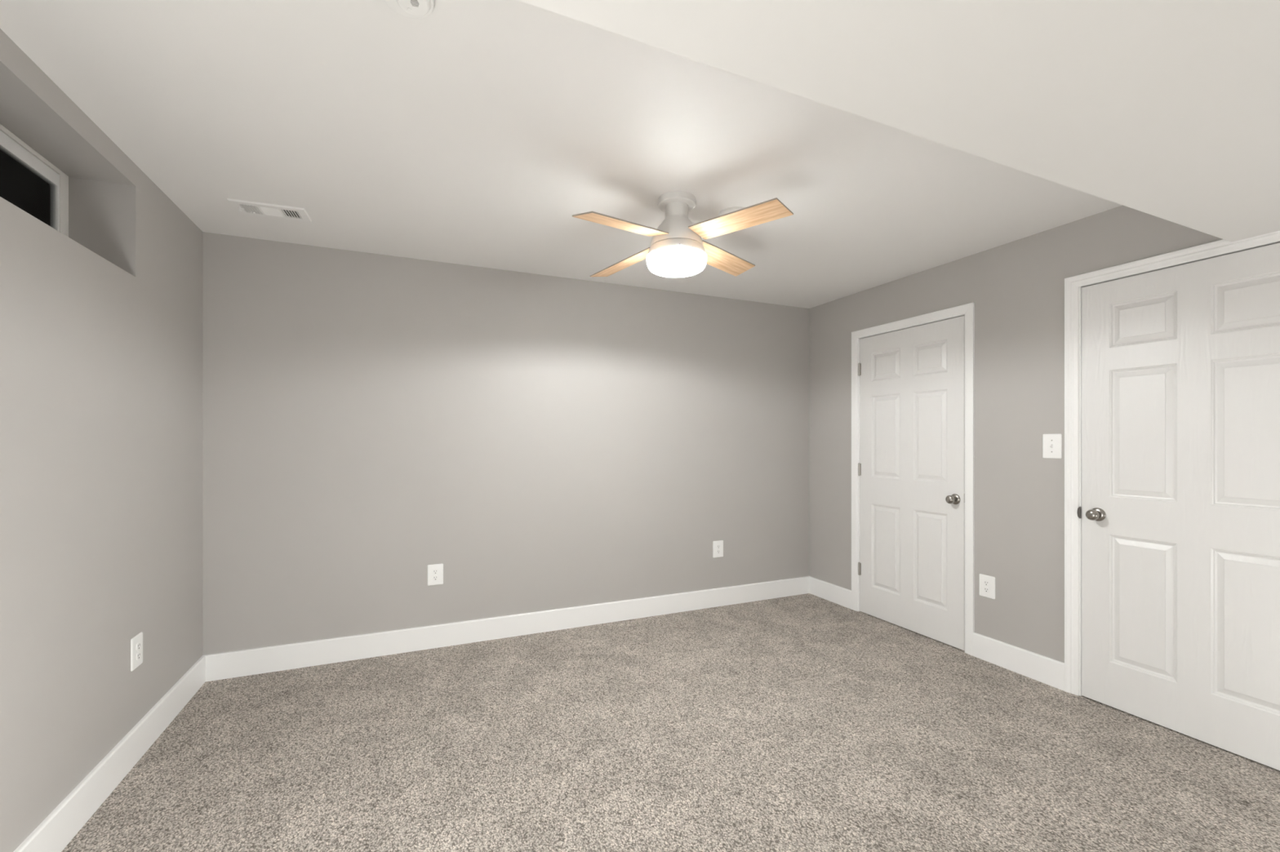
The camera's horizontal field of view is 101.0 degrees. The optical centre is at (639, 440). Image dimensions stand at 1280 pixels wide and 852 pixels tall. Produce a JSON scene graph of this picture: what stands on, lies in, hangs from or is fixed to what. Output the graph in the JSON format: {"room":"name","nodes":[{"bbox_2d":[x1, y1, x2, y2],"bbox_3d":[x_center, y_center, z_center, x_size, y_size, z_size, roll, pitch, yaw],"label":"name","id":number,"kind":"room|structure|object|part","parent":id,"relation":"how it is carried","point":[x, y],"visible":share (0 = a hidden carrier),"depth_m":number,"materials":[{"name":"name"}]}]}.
{"room":"empty basement bedroom","nodes":[
{"label":"empty basement bedroom","id":0,"kind":"room"},
{"bbox_2d":[0,28,202,851],"bbox_3d":[-1.525,0.087,0.541,0.340,2.395,4.809,0,0,-24],"label":"wall","id":1,"kind":"structure","parent":0,"point":[101,323],"depth_m":1.83,"materials":[{"name":"grey paint"}]},
{"bbox_2d":[0,124,68,236],"bbox_3d":[-2.032,-0.840,1.504,0.100,0.366,1.140,0,0,-24],"label":"window","id":2,"kind":"structure","parent":1,"relation":"in","point":[28,181],"depth_m":1.86,"materials":[{"name":"white paint"}]},
{"bbox_3d":[-1.996,-0.831,1.525,0.003,0.282,1.004,0,0,-24],"label":"pane","id":3,"kind":"part","parent":2,"relation":"part of","materials":[{"name":"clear glass"}]},
{"bbox_2d":[13,656,205,851],"bbox_3d":[-1.359,1.216,0.605,0.016,0.139,4.794,0,0,-24],"label":"baseboard","id":4,"kind":"structure","parent":1,"relation":"attached to","point":[58,829],"depth_m":1.92,"materials":[{"name":"white paint"}]},
{"bbox_2d":[130,632,142,671],"bbox_3d":[-2.028,0.853,2.131,0.009,0.128,0.092,0,0,-24],"label":"power outlet","id":5,"kind":"object","parent":1,"relation":"attached to","point":[136,642],"visible":1,"depth_m":2.12,"materials":[{"name":"white plastic"}]},
{"bbox_2d":[136,652,140,660],"bbox_3d":[-2.026,0.872,2.132,0.003,0.029,0.034,0,0,-24],"label":"receptacle","id":6,"kind":"object","parent":5,"relation":"attached to","point":[138,654],"depth_m":2.13,"materials":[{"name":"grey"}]},
{"bbox_2d":[136,642,140,650],"bbox_3d":[-2.026,0.833,2.132,0.003,0.029,0.034,0,0,-24],"label":"receptacle","id":7,"kind":"object","parent":5,"relation":"attached to","point":[138,644],"depth_m":2.13,"materials":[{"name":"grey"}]},
{"bbox_2d":[202,231,809,655],"bbox_3d":[-0.475,0.087,3.686,4.337,2.395,0.120,0,0,-24],"label":"wall","id":8,"kind":"structure","parent":0,"point":[371,421],"depth_m":3.35,"materials":[{"name":"grey paint"}]},
{"bbox_2d":[427,564,443,586],"bbox_3d":[-1.267,0.835,3.271,0.092,0.128,0.009,0,0,-24],"label":"power outlet","id":9,"kind":"object","parent":8,"relation":"attached to","point":[435,572],"visible":1,"depth_m":3.27,"materials":[{"name":"white plastic"}]},
{"bbox_2d":[432,575,438,580],"bbox_3d":[-1.266,0.854,3.269,0.034,0.029,0.003,0,0,-24],"label":"receptacle","id":10,"kind":"object","parent":9,"relation":"attached to","point":[434,577],"depth_m":3.27,"materials":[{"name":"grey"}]},
{"bbox_2d":[432,569,438,574],"bbox_3d":[-1.266,0.815,3.269,0.034,0.029,0.003,0,0,-24],"label":"receptacle","id":11,"kind":"object","parent":9,"relation":"attached to","point":[434,571],"depth_m":3.27,"materials":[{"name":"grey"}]},
{"bbox_2d":[202,576,810,681],"bbox_3d":[-0.448,1.216,3.624,4.097,0.139,0.016,0,0,-24],"label":"baseboard","id":12,"kind":"structure","parent":8,"relation":"attached to","point":[225,665],"depth_m":3.35,"materials":[{"name":"white paint"}]},
{"bbox_2d":[712,540,723,558],"bbox_3d":[0.606,0.844,4.087,0.092,0.128,0.009,0,0,-24],"label":"power outlet","id":13,"kind":"object","parent":8,"relation":"attached to","point":[717,546],"visible":1,"depth_m":4.08,"materials":[{"name":"white plastic"}]},
{"bbox_2d":[0,0,1122,308],"bbox_3d":[0.404,-1.170,1.380,4.567,0.120,5.049,0,0,-24],"label":"ceiling","id":14,"kind":"structure","parent":0,"point":[466,132],"depth_m":2.00,"materials":[{"name":"paint"}]},
{"bbox_2d":[226,198,311,222],"bbox_3d":[-1.778,-1.097,2.550,0.308,0.026,0.158,0,0,-20],"label":"ceiling vent","id":15,"kind":"object","parent":14,"relation":"in","point":[247,207],"visible":1,"depth_m":2.54,"materials":[{"name":"white metal"}]},
{"bbox_2d":[382,0,434,18],"bbox_3d":[-0.579,-1.095,1.312,0.128,0.030,0.128,0,0,-24],"label":"smoke detector","id":16,"kind":"object","parent":14,"relation":"attached to","point":[414,9],"visible":1,"depth_m":1.33,"materials":[{"name":"white plastic"}]},
{"bbox_2d":[410,0,418,6],"bbox_3d":[-0.557,-1.082,1.306,0.020,0.002,0.021,0,0,-16],"label":"grille","id":17,"kind":"object","parent":16,"relation":"attached to","point":[413,2],"depth_m":1.31,"materials":[{"name":"grey"}]},
{"bbox_2d":[572,191,793,277],"bbox_3d":[0.170,-0.944,2.437,0.875,0.332,0.874,0,0,0],"label":"ceiling fan","id":18,"kind":"object","parent":14,"relation":"attached to","point":[677,249],"visible":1,"depth_m":2.34,"materials":[{"name":"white wood"}]},
{"bbox_3d":[-0.068,-0.898,2.677,0.124,0.058,0.438,-2,0,-45],"label":"blade","id":19,"kind":"part","parent":18,"relation":"part of","materials":[{"name":"brown wood"}]},
{"bbox_3d":[-0.070,-0.896,2.199,0.438,0.058,0.124,-2,0,-45],"label":"blade","id":20,"kind":"part","parent":18,"relation":"part of","materials":[{"name":"brown wood"}]},
{"bbox_3d":[0.169,-0.810,2.437,0.278,0.064,0.278,0,0,-24],"label":"lamp shade","id":21,"kind":"part","parent":18,"relation":"part of","materials":[{"name":"white glass"}]},
{"bbox_3d":[0.409,-0.915,2.675,0.439,0.049,0.123,0,0,-45],"label":"blade","id":22,"kind":"part","parent":18,"relation":"part of","materials":[{"name":"brown wood"}]},
{"bbox_3d":[0.407,-0.913,2.197,0.124,0.045,0.439,0,0,-45],"label":"blade","id":23,"kind":"part","parent":18,"relation":"part of","materials":[{"name":"brown wood"}]},
{"bbox_2d":[62,593,1279,851],"bbox_3d":[0.404,1.335,1.380,4.567,0.100,5.049,0,0,-24],"label":"floor","id":24,"kind":"structure","parent":0,"point":[808,722],"depth_m":2.14,"materials":[{"name":"carpet"}]},
{"bbox_2d":[519,0,1279,241],"bbox_3d":[1.007,-0.959,0.281,4.097,0.302,2.311,0,0,-24],"label":"ceiling","id":25,"kind":"structure","parent":0,"point":[1169,110],"depth_m":1.17,"materials":[{"name":"paint"}]},
{"bbox_2d":[809,204,1222,662],"bbox_3d":[2.442,0.087,2.268,0.120,2.395,4.809,0,0,-24],"label":"wall","id":26,"kind":"structure","parent":0,"point":[1016,288],"depth_m":2.98,"materials":[{"name":"grey paint"}]},
{"bbox_2d":[851,302,974,656],"bbox_3d":[1.831,0.233,3.591,0.185,2.105,0.944,0,0,-24],"label":"door","id":27,"kind":"structure","parent":26,"relation":"in","point":[913,379],"depth_m":3.51,"materials":[{"name":"white paint"}]},
{"bbox_3d":[1.911,0.364,3.242,0.054,0.052,0.052,0,0,-24],"label":"handle","id":28,"kind":"part","parent":27,"relation":"part of","materials":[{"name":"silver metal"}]},
{"bbox_3d":[1.940,0.364,3.254,0.012,0.065,0.065,0,0,-24],"label":"knob","id":29,"kind":"part","parent":27,"relation":"part of","materials":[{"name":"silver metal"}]},
{"bbox_2d":[808,577,1064,691],"bbox_3d":[2.383,1.216,2.234,0.016,0.139,4.794,0,0,-24],"label":"baseboard","id":30,"kind":"structure","parent":26,"relation":"attached to","point":[1046,670],"depth_m":2.97,"materials":[{"name":"white paint"}]},
{"bbox_2d":[979,573,995,599],"bbox_3d":[2.020,0.853,3.076,0.009,0.128,0.092,0,0,-24],"label":"power outlet","id":31,"kind":"object","parent":26,"relation":"attached to","point":[987,584],"visible":1,"depth_m":3.07,"materials":[{"name":"white plastic"}]},
{"bbox_2d":[983,586,989,592],"bbox_3d":[2.018,0.873,3.075,0.003,0.029,0.034,0,0,-24],"label":"receptacle","id":32,"kind":"object","parent":31,"relation":"attached to","point":[986,589],"depth_m":3.07,"materials":[{"name":"grey plastic"}]},
{"bbox_2d":[983,580,989,586],"bbox_3d":[2.018,0.834,3.075,0.003,0.029,0.034,0,0,-24],"label":"receptacle","id":33,"kind":"object","parent":31,"relation":"attached to","point":[986,583],"depth_m":3.07,"materials":[{"name":"grey plastic"}]},
{"bbox_2d":[1042,434,1062,458],"bbox_3d":[2.152,0.032,2.762,0.018,0.128,0.090,0,0,-24],"label":"light switch","id":34,"kind":"object","parent":26,"relation":"attached to","point":[1051,443],"visible":1,"depth_m":2.76,"materials":[{"name":"white plastic"}]},
{"bbox_2d":[1064,230,1279,770],"bbox_3d":[2.402,0.229,2.279,0.185,2.112,0.958,0,0,-24],"label":"door","id":35,"kind":"structure","parent":26,"relation":"in","point":[1172,359],"depth_m":2.31,"materials":[{"name":"white paint"}]},
{"bbox_3d":[2.213,0.363,2.653,0.032,0.058,0.013,0,0,-24],"label":"strike plate","id":36,"kind":"part","parent":35,"relation":"part of","materials":[{"name":"silver metal"}]},
{"bbox_3d":[2.205,0.363,2.567,0.054,0.052,0.052,0,0,-24],"label":"handle","id":37,"kind":"part","parent":35,"relation":"part of","materials":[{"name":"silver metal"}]},
{"bbox_3d":[2.234,0.363,2.580,0.012,0.065,0.065,0,0,-24],"label":"knob","id":38,"kind":"part","parent":35,"relation":"part of","materials":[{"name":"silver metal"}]}
]}

